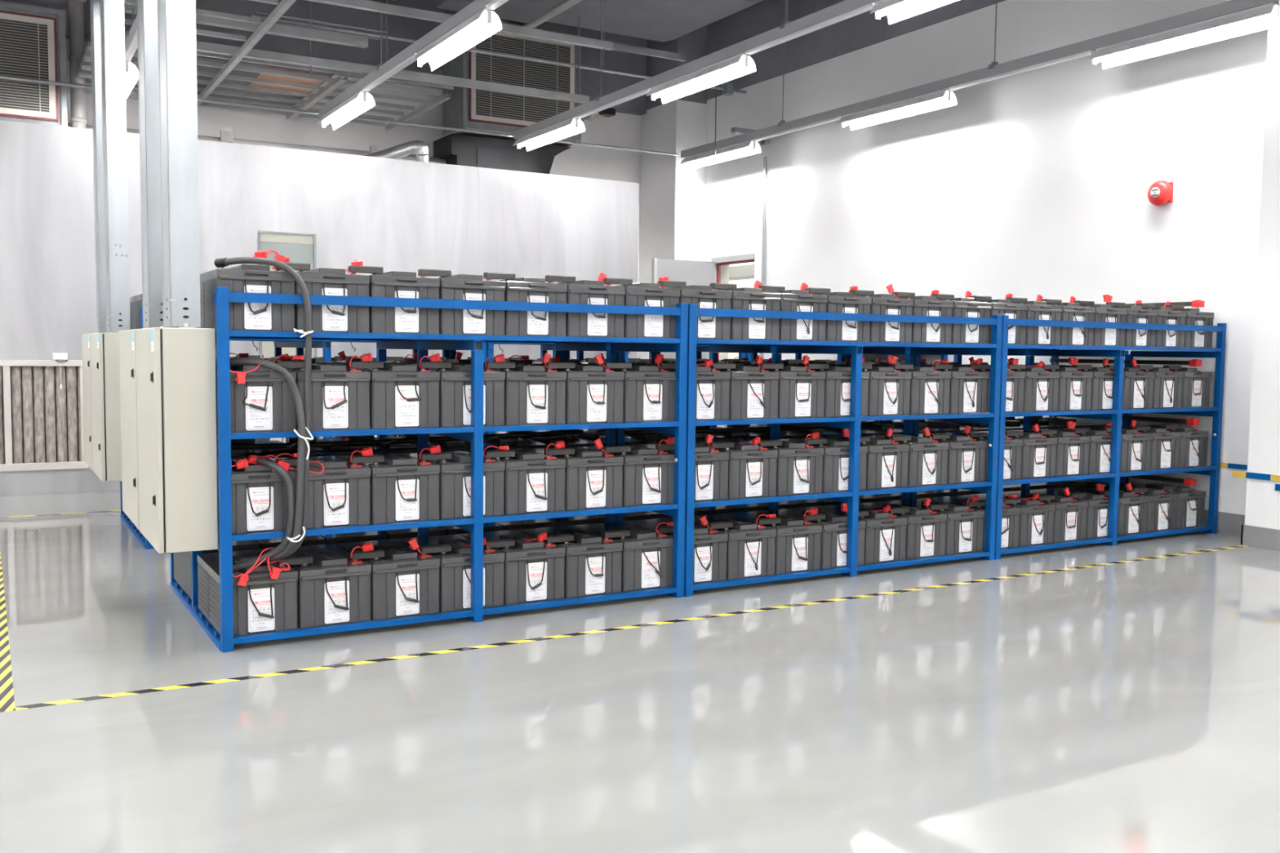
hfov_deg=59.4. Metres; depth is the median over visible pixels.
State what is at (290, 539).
cable tie
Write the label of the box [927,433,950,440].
battery link
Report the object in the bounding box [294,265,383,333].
battery
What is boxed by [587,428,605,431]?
holder
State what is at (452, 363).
battery
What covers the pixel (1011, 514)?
battery
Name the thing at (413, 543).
holder
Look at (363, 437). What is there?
battery link
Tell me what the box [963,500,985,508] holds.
battery link
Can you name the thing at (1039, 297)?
holder
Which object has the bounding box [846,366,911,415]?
battery
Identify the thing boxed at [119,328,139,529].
upper cabinet
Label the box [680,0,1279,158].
rail
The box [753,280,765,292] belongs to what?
holder
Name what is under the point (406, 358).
battery
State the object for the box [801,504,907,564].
battery
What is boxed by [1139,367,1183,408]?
battery
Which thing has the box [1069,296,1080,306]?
holder
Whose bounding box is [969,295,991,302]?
battery link
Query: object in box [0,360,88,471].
filter
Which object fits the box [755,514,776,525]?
holder
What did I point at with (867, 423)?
cable
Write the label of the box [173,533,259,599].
battery
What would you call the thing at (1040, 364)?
holder
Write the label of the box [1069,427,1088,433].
battery link
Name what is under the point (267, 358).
battery
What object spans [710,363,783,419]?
battery
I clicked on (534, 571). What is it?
battery
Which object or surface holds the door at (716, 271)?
in the wall at (1037, 181)
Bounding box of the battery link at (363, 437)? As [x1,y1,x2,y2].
[346,435,374,440]
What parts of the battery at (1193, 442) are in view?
lid, rope handle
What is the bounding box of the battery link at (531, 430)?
[506,430,532,433]
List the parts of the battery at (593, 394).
lid, rope handle, lid handle, battery link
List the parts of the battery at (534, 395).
lid, rope handle, lid handle, battery link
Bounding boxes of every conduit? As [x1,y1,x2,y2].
[0,75,678,155]
[251,13,746,96]
[255,10,387,33]
[261,19,379,39]
[731,127,768,356]
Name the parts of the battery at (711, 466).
lid, rope handle, lid handle, battery link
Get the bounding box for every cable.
[213,257,311,562]
[229,357,305,564]
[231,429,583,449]
[232,454,295,572]
[595,421,873,435]
[695,415,876,428]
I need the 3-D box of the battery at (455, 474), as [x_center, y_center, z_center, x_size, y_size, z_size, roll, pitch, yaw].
[-0.789,0.225,4.876,0.351,0.262,0.557,-2,5,-30]
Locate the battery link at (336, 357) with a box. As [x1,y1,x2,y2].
[334,355,357,361]
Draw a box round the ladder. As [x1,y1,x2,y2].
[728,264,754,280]
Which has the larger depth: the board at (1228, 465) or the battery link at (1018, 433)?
the board at (1228, 465)
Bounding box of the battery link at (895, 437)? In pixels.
[887,435,911,442]
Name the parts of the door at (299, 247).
glass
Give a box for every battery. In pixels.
[129,297,131,329]
[130,293,142,329]
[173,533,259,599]
[195,262,310,332]
[196,549,312,635]
[215,360,304,432]
[217,449,258,460]
[217,459,297,533]
[244,440,324,459]
[247,529,325,550]
[250,430,297,443]
[260,357,279,361]
[267,454,384,528]
[268,543,384,628]
[271,361,383,430]
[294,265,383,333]
[308,524,387,544]
[309,429,347,440]
[310,438,387,456]
[311,358,342,364]
[313,356,346,361]
[315,361,373,368]
[335,452,451,524]
[335,538,451,620]
[346,361,451,428]
[367,428,394,437]
[367,520,446,539]
[368,268,451,333]
[368,436,446,453]
[383,361,438,368]
[394,427,437,438]
[395,358,430,366]
[399,533,514,612]
[400,449,515,519]
[416,361,515,426]
[416,362,498,368]
[428,435,499,451]
[428,516,502,534]
[438,271,515,335]
[440,359,471,364]
[459,529,573,604]
[462,448,574,514]
[483,362,575,425]
[483,433,555,448]
[483,513,555,530]
[493,425,506,433]
[500,275,575,336]
[515,525,630,598]
[517,435,605,447]
[521,445,631,510]
[524,424,551,431]
[528,359,552,365]
[528,510,604,526]
[530,362,605,369]
[544,362,631,423]
[558,277,632,337]
[568,431,653,444]
[569,521,673,591]
[577,444,675,506]
[577,507,653,521]
[580,362,605,368]
[582,422,598,431]
[603,365,675,422]
[613,280,686,338]
[620,518,733,583]
[623,506,698,519]
[624,429,699,444]
[627,360,646,363]
[631,362,660,369]
[632,441,733,502]
[658,363,735,420]
[663,433,742,442]
[665,283,737,339]
[669,514,780,579]
[693,500,742,515]
[695,440,782,498]
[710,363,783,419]
[710,426,784,440]
[710,497,783,511]
[715,511,825,573]
[716,285,785,340]
[716,419,728,427]
[729,439,824,495]
[746,363,786,366]
[749,426,824,439]
[750,423,767,426]
[751,495,822,508]
[759,507,866,568]
[760,365,826,417]
[765,287,831,341]
[776,438,867,492]
[785,428,862,437]
[788,363,804,366]
[788,494,860,506]
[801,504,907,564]
[809,436,909,489]
[810,366,870,417]
[812,292,871,342]
[822,427,898,435]
[829,364,848,366]
[835,489,897,502]
[844,434,949,486]
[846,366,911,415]
[856,293,913,342]
[858,502,946,559]
[860,422,933,434]
[862,361,875,364]
[862,487,931,500]
[871,364,889,367]
[879,498,984,555]
[880,433,986,484]
[886,366,951,414]
[889,421,964,433]
[893,419,903,422]
[895,485,964,497]
[897,295,953,343]
[915,496,1020,551]
[918,431,1022,481]
[919,420,988,431]
[924,366,989,413]
[928,484,986,494]
[937,297,991,343]
[952,493,1054,546]
[953,421,1022,430]
[955,430,1057,479]
[961,366,1025,413]
[976,299,1027,344]
[978,480,1021,492]
[984,491,1088,542]
[985,429,1090,476]
[1003,479,1057,489]
[1004,419,1059,429]
[1010,366,1059,411]
[1012,301,1062,345]
[1014,417,1087,428]
[1016,488,1119,538]
[1022,428,1121,474]
[1030,366,1093,410]
[1033,476,1085,488]
[1042,417,1107,427]
[1047,302,1095,346]
[1047,476,1109,485]
[1048,426,1151,471]
[1048,486,1149,535]
[1059,364,1071,367]
[1078,367,1124,409]
[1079,484,1178,532]
[1080,303,1127,346]
[1081,426,1181,470]
[1105,482,1206,528]
[1109,367,1155,408]
[1112,305,1157,346]
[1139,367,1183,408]
[1142,306,1186,347]
[1148,424,1208,467]
[1160,367,1211,407]
[1171,308,1214,347]
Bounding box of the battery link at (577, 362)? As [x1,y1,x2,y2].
[559,360,580,364]
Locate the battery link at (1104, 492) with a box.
[1098,489,1109,495]
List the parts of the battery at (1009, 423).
lid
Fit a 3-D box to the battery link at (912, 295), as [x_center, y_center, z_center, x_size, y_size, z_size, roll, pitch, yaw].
[1.376,-0.684,5.865,0.128,0.034,0.044,-2,5,-30]
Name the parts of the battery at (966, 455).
lid, rope handle, lid handle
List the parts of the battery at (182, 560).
lid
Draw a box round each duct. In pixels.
[89,0,115,333]
[99,0,130,333]
[137,0,176,328]
[157,0,200,328]
[433,133,571,173]
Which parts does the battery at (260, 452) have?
lid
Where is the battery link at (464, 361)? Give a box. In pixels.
[456,359,471,364]
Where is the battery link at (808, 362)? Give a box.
[808,361,826,363]
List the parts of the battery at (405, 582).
lid, rope handle, lid handle, battery link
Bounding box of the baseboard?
[1201,509,1279,551]
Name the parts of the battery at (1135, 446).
lid, rope handle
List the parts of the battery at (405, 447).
lid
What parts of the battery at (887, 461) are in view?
lid, rope handle, lid handle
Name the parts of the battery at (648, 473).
lid, rope handle, lid handle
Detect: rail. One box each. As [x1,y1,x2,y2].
[124,7,137,62]
[319,0,508,117]
[514,0,879,139]
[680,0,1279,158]
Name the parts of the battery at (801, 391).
lid, rope handle, lid handle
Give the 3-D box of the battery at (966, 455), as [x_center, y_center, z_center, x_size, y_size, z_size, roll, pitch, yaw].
[1.637,0.163,6.294,0.279,0.248,0.559,-2,5,-30]
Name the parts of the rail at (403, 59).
hanger rod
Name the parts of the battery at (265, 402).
rope handle, lid, lid handle, battery link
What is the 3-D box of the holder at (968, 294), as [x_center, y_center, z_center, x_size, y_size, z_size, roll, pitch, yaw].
[1.805,-0.711,6.130,0.044,0.059,0.054,-2,5,-30]
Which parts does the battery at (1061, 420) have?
lid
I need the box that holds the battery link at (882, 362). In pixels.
[875,361,890,364]
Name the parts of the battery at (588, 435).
lid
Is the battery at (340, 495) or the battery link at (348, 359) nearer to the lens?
the battery at (340, 495)
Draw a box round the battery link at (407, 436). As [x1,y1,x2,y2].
[402,433,429,438]
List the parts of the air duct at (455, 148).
access panel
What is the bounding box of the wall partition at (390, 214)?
[0,120,639,497]
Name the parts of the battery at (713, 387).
lid, rope handle, lid handle, battery link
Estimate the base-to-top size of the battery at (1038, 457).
0.248 m
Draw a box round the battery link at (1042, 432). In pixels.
[1035,429,1057,435]
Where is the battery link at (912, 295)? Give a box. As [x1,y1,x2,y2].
[891,291,915,298]
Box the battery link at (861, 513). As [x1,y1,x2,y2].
[844,510,868,516]
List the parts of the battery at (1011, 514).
lid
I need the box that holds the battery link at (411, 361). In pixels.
[402,359,429,364]
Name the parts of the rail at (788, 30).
hanger rod, hanger rod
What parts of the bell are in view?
plate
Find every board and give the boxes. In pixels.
[248,67,328,93]
[1219,462,1247,470]
[1231,471,1279,481]
[1275,484,1279,491]
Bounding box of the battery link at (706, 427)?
[695,426,710,429]
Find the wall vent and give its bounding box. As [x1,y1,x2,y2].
[440,21,582,146]
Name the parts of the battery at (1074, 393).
lid, rope handle, lid handle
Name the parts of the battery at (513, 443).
lid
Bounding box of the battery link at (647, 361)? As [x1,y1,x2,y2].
[646,360,669,363]
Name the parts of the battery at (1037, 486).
lid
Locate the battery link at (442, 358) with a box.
[428,356,446,360]
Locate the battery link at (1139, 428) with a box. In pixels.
[1131,426,1150,431]
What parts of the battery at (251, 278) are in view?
lid, rope handle, lid handle, battery link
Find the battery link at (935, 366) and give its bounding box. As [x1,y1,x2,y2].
[929,364,952,370]
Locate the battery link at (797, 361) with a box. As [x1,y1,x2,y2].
[785,359,802,363]
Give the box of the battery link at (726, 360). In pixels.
[723,359,738,363]
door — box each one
[257,230,316,358]
[651,253,755,360]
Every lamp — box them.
[125,60,138,99]
[316,89,375,130]
[411,8,502,71]
[513,116,585,151]
[646,53,755,103]
[680,139,761,168]
[837,88,957,130]
[870,0,958,24]
[1088,2,1279,69]
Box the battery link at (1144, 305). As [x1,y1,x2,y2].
[1136,303,1155,308]
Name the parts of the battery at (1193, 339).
lid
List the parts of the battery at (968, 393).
lid, rope handle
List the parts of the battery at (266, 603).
lid, lid handle, rope handle, battery link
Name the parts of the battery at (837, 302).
lid, rope handle, lid handle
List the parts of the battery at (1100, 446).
lid, rope handle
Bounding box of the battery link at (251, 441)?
[231,438,254,444]
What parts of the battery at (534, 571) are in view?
lid, rope handle, lid handle, battery link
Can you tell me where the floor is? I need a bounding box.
[0,491,1279,852]
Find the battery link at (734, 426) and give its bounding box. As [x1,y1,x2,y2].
[728,424,749,428]
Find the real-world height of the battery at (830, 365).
0.248 m
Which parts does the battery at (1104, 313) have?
lid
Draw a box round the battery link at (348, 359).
[346,358,373,362]
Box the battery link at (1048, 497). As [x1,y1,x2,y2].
[1036,494,1054,501]
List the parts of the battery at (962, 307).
lid, rope handle, lid handle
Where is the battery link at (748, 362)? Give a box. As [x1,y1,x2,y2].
[728,360,751,365]
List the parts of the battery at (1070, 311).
lid, rope handle, lid handle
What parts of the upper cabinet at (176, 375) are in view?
door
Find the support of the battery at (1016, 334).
on the rack at (1115, 415)
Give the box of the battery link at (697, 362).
[696,360,705,364]
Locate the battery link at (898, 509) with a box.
[886,506,909,515]
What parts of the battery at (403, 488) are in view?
lid, rope handle, lid handle, battery link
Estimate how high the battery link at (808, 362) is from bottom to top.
0.034 m
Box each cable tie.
[286,526,305,542]
[293,328,313,337]
[293,426,313,459]
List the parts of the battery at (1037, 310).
lid, rope handle, lid handle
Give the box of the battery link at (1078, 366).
[1071,364,1092,368]
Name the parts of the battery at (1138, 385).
lid, rope handle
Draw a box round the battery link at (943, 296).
[931,293,954,300]
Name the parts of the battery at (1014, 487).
lid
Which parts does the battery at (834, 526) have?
lid, rope handle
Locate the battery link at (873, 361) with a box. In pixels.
[871,360,886,364]
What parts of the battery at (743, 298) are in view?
lid, rope handle, lid handle, battery link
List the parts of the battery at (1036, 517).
lid, rope handle, lid handle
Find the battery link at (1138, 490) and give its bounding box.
[1128,487,1147,493]
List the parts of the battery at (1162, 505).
lid, rope handle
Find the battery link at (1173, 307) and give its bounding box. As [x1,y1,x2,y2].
[1165,305,1184,309]
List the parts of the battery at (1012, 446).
lid, rope handle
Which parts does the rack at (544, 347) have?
post, post, post, post, post, post, post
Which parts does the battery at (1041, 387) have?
lid, rope handle, lid handle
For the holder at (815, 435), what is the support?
attached to the battery link at (809, 441)
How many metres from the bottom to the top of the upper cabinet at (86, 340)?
0.810 m
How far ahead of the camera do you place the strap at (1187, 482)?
7.29 m
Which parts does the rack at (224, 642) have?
post, foot rail, post, post, post, post, guard rail, post, post, post, post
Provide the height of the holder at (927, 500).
0.073 m
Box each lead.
[285,442,297,448]
[379,439,396,445]
[483,435,497,442]
[530,434,568,439]
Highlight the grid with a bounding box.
[79,0,453,130]
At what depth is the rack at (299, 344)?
6.96 m
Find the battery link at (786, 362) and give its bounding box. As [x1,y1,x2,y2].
[781,360,789,365]
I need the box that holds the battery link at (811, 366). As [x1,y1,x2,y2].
[804,363,829,370]
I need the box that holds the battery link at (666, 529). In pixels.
[654,525,673,534]
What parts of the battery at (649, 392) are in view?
lid, rope handle, lid handle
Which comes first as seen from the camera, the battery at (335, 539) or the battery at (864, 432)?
the battery at (335, 539)
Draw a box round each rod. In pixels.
[309,0,311,75]
[386,0,387,62]
[574,26,576,143]
[577,15,580,106]
[603,0,604,65]
[714,20,717,159]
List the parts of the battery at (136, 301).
lid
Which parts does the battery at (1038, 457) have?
lid, rope handle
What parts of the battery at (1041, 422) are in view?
lid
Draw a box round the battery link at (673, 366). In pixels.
[657,362,675,370]
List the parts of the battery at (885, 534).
lid, rope handle, lid handle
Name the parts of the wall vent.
grille frame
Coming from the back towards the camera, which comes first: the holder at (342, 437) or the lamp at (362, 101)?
the lamp at (362, 101)
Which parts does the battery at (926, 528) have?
lid, rope handle, lid handle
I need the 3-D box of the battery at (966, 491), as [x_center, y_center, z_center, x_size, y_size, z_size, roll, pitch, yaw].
[2.023,0.481,7.343,0.279,0.248,0.556,-2,5,-30]
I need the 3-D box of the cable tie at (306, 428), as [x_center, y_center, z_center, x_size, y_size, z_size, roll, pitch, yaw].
[-1.250,0.063,4.183,0.071,0.123,0.046,-2,5,-30]
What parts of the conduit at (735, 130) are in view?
bracket arm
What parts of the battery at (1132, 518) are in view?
lid, rope handle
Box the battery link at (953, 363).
[946,362,957,364]
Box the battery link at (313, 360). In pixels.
[288,358,315,364]
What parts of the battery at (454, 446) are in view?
lid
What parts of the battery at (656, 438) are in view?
lid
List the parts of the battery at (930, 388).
lid, rope handle, lid handle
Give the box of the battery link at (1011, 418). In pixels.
[1005,416,1014,420]
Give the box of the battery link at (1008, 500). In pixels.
[1003,497,1021,504]
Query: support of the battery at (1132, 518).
on the rack at (1115, 415)
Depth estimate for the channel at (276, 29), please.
8.25 m
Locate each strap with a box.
[1049,358,1201,368]
[1052,415,1199,426]
[1103,471,1196,487]
[1125,299,1204,308]
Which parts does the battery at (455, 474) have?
lid, rope handle, battery link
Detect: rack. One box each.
[120,305,486,549]
[169,286,688,652]
[449,342,746,434]
[561,303,1002,596]
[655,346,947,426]
[844,315,1226,559]
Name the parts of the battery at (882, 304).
lid, rope handle, lid handle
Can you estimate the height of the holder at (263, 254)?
0.062 m
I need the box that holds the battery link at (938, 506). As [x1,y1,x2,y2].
[925,503,948,511]
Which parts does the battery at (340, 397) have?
lid, rope handle, lid handle, battery link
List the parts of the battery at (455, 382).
lid, rope handle, battery link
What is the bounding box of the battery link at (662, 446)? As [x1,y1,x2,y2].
[655,444,674,452]
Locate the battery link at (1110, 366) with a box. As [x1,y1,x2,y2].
[1103,364,1114,368]
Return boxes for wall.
[65,38,640,358]
[704,0,1268,515]
[728,262,754,359]
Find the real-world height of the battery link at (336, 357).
0.034 m
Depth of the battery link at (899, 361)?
9.06 m
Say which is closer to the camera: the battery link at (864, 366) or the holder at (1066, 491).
the battery link at (864, 366)
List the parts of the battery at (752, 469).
lid, rope handle, lid handle, battery link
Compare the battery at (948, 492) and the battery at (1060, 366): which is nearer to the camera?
the battery at (948, 492)
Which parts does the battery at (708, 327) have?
lid, rope handle, lid handle, battery link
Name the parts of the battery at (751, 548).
lid, rope handle, lid handle, battery link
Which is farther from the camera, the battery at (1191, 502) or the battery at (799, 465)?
the battery at (1191, 502)
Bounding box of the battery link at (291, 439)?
[287,436,316,442]
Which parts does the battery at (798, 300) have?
lid, rope handle, lid handle, battery link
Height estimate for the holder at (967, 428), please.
0.073 m
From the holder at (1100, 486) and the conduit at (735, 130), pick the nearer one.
the holder at (1100, 486)
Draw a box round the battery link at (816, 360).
[814,359,831,363]
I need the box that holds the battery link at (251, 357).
[235,355,260,359]
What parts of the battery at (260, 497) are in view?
lid, rope handle, lid handle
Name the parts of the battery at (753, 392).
lid, rope handle, lid handle, battery link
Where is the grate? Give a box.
[77,40,333,106]
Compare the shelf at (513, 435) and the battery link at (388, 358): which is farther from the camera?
the battery link at (388, 358)
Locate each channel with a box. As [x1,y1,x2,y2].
[124,4,368,48]
[306,0,613,50]
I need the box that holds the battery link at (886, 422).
[873,420,893,424]
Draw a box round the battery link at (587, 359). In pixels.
[585,357,595,362]
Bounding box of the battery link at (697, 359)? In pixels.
[696,358,706,360]
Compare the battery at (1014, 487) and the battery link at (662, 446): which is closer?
the battery link at (662, 446)
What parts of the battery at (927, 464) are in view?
lid, rope handle, lid handle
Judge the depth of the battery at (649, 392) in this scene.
5.03 m
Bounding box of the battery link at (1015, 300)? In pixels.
[1006,297,1027,302]
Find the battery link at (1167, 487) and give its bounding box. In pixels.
[1157,484,1176,490]
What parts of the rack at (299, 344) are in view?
post, foot rail, post, post, post, post, post, post, post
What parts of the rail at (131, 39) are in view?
hanger rod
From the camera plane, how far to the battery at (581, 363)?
6.03 m
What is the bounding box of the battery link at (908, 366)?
[889,364,913,370]
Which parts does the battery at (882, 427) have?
lid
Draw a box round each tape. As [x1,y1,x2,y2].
[0,510,120,517]
[0,550,15,711]
[15,545,1246,710]
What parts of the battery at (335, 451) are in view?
lid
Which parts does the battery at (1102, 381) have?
lid, rope handle, lid handle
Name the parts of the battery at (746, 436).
lid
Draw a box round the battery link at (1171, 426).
[1160,424,1178,429]
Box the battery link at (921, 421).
[919,419,925,423]
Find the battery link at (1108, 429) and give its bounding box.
[1101,426,1111,431]
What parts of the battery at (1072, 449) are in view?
lid, rope handle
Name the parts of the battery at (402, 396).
lid, lid handle, rope handle, battery link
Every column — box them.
[638,25,707,359]
[1244,3,1279,529]
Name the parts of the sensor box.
cord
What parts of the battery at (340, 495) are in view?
lid, rope handle, lid handle, battery link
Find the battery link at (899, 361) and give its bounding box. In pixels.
[897,360,905,363]
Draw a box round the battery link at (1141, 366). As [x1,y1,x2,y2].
[1133,364,1152,369]
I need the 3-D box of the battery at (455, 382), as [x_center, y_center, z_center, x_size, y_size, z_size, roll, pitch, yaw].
[-0.784,-0.150,4.850,0.351,0.262,0.559,-2,5,-30]
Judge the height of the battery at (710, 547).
0.262 m
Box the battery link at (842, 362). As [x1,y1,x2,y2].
[840,361,851,364]
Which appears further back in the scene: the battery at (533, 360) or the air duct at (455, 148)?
the air duct at (455, 148)
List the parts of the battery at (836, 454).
lid, rope handle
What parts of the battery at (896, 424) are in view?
lid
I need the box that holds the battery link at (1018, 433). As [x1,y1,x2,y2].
[1004,431,1022,436]
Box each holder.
[229,352,248,357]
[230,355,263,383]
[231,454,324,473]
[232,546,290,586]
[253,249,284,262]
[266,353,289,360]
[268,560,284,567]
[271,257,288,271]
[272,355,303,362]
[274,453,297,462]
[328,435,351,440]
[337,351,348,362]
[346,260,362,274]
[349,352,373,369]
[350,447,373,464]
[351,542,373,560]
[404,352,417,362]
[408,537,426,555]
[419,353,440,369]
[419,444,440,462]
[454,351,462,362]
[461,537,490,549]
[483,445,508,459]
[484,354,505,369]
[508,355,528,362]
[523,532,551,544]
[541,355,560,362]
[542,352,551,369]
[546,440,564,456]
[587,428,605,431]
[593,354,609,369]
[593,438,608,453]
[597,272,609,285]
[654,354,664,369]
[656,275,668,288]
[656,522,673,534]
[658,436,674,452]
[696,358,715,369]
[698,515,713,530]
[705,434,714,449]
[732,356,749,363]
[739,436,763,447]
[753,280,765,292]
[755,355,764,369]
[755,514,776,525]
[761,357,771,363]
[800,282,812,294]
[802,355,810,369]
[804,507,817,522]
[805,431,819,445]
[840,502,848,513]
[842,428,849,439]
[848,284,857,296]
[871,504,893,515]
[875,355,881,364]
[885,284,898,297]
[885,355,897,369]
[886,427,894,442]
[922,426,934,440]
[924,497,932,511]
[929,289,938,300]
[932,360,948,370]
[964,291,976,302]
[964,425,972,439]
[966,494,977,507]
[968,356,974,364]
[971,358,982,370]
[1002,494,1017,505]
[1004,293,1013,303]
[1007,358,1018,370]
[1022,493,1040,502]
[1026,360,1045,370]
[1031,423,1043,435]
[1035,294,1047,305]
[1062,487,1073,499]
[1066,421,1075,434]
[1068,356,1078,370]
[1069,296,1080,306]
[1095,483,1105,496]
[1102,294,1112,307]
[1102,358,1110,370]
[1104,422,1111,433]
[1125,482,1135,493]
[1130,359,1140,370]
[1130,419,1137,431]
[1134,299,1142,305]
[1163,301,1170,306]
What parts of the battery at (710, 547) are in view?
lid, rope handle, lid handle, battery link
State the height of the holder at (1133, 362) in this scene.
0.072 m
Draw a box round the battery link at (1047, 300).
[1040,298,1062,304]
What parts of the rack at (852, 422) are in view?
post, post, post, post, post, post, guard rail, post, post, post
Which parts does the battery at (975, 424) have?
lid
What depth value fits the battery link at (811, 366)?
5.58 m
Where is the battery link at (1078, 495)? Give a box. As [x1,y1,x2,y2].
[1066,492,1086,498]
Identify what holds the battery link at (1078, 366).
attached to the battery at (1074, 393)
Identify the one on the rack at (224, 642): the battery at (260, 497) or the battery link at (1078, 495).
the battery at (260, 497)
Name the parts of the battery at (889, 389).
lid, rope handle, lid handle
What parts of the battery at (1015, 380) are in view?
lid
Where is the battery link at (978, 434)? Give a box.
[964,431,987,437]
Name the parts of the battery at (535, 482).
lid, rope handle, lid handle, battery link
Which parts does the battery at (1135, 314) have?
lid, rope handle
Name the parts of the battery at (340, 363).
lid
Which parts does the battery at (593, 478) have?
lid, rope handle, lid handle, battery link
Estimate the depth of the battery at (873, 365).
6.98 m
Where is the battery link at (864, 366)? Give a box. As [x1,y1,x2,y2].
[848,364,871,368]
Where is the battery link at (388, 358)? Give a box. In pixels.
[386,356,403,362]
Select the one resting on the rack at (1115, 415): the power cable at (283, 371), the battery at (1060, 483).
the battery at (1060, 483)
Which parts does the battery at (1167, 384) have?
lid, rope handle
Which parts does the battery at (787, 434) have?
lid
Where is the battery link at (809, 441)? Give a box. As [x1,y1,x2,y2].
[802,438,826,445]
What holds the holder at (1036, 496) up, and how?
attached to the battery at (1036, 517)
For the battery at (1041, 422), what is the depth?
7.69 m
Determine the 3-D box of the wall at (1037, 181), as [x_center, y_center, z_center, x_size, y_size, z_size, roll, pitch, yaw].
[3.784,-1.670,7.143,0.200,4.700,13.750,-2,5,-30]
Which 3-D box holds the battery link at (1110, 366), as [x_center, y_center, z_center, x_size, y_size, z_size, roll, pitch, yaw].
[2.847,-0.353,6.753,0.128,0.034,0.043,-2,5,-30]
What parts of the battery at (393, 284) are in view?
lid, rope handle, lid handle, battery link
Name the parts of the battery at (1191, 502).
lid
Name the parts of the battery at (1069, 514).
lid, rope handle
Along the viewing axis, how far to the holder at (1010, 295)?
6.30 m
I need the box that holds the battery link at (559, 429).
[555,429,578,431]
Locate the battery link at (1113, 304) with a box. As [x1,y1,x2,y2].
[1106,302,1125,306]
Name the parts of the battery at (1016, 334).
lid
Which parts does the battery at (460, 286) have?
lid, rope handle, lid handle, battery link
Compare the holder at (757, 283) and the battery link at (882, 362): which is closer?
the holder at (757, 283)
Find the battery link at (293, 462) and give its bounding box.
[275,457,311,466]
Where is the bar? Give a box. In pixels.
[612,42,686,61]
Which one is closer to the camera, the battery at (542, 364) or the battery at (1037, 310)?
the battery at (542, 364)
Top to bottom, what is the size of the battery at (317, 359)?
0.248 m
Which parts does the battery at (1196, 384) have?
lid, rope handle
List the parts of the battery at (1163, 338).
lid, rope handle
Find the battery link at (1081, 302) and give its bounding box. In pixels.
[1074,300,1094,306]
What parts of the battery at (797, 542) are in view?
lid, rope handle, lid handle, battery link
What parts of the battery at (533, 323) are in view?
lid, rope handle, lid handle, battery link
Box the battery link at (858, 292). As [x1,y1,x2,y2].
[849,289,874,297]
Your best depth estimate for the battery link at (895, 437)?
5.90 m
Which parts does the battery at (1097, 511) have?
lid, rope handle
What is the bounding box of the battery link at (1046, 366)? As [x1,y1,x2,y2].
[1042,364,1059,368]
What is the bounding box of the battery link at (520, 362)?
[506,359,532,364]
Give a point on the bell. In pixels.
(1160, 193)
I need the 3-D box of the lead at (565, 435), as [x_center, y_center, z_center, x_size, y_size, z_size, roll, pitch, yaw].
[-0.479,0.047,5.751,0.014,0.062,0.604,-1,4,-25]
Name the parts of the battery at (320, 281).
lid, rope handle, lid handle, battery link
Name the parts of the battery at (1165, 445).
lid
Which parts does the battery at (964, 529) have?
lid, rope handle, lid handle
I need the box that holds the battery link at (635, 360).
[627,358,640,362]
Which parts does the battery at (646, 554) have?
lid, lid handle, rope handle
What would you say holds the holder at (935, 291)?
attached to the battery link at (943, 296)
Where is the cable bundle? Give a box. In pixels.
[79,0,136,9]
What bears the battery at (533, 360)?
on the rack at (544, 347)
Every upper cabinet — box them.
[81,333,93,471]
[89,333,121,482]
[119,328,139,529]
[135,327,218,554]
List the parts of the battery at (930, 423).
lid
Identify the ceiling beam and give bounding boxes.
[0,0,647,115]
[124,31,589,103]
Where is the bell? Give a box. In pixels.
[1147,180,1173,205]
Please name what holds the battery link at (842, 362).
on the battery at (830, 365)
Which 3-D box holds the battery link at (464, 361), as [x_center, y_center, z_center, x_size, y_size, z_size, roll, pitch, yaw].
[-0.881,-0.330,5.792,0.128,0.034,0.042,-1,4,-29]
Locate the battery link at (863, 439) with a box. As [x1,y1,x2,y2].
[845,436,870,442]
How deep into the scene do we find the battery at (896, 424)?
7.06 m
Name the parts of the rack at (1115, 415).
post, post, post, post, post, post, guard rail, post, post, post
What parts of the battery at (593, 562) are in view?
lid, rope handle, lid handle, battery link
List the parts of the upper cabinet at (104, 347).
door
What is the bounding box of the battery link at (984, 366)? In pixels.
[967,364,989,370]
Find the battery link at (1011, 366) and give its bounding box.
[1007,364,1025,368]
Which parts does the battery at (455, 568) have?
lid, rope handle, battery link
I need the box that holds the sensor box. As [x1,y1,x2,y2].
[52,352,67,388]
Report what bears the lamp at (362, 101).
attached to the rail at (403, 59)
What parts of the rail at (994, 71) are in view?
hanger rod, hanger rod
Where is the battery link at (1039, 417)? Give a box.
[1032,415,1042,419]
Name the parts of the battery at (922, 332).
lid, rope handle, lid handle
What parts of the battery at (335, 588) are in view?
lid, rope handle, lid handle, battery link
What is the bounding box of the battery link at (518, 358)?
[508,357,528,359]
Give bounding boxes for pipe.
[67,123,445,164]
[68,0,87,128]
[362,140,429,162]
[513,0,582,37]
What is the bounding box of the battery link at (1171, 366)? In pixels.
[1163,364,1181,369]
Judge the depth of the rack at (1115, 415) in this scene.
6.68 m
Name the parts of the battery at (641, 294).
lid, rope handle, lid handle, battery link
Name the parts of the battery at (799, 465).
lid, rope handle, lid handle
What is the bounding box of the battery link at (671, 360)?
[662,358,675,362]
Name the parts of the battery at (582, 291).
lid, rope handle, lid handle, battery link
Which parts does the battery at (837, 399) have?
lid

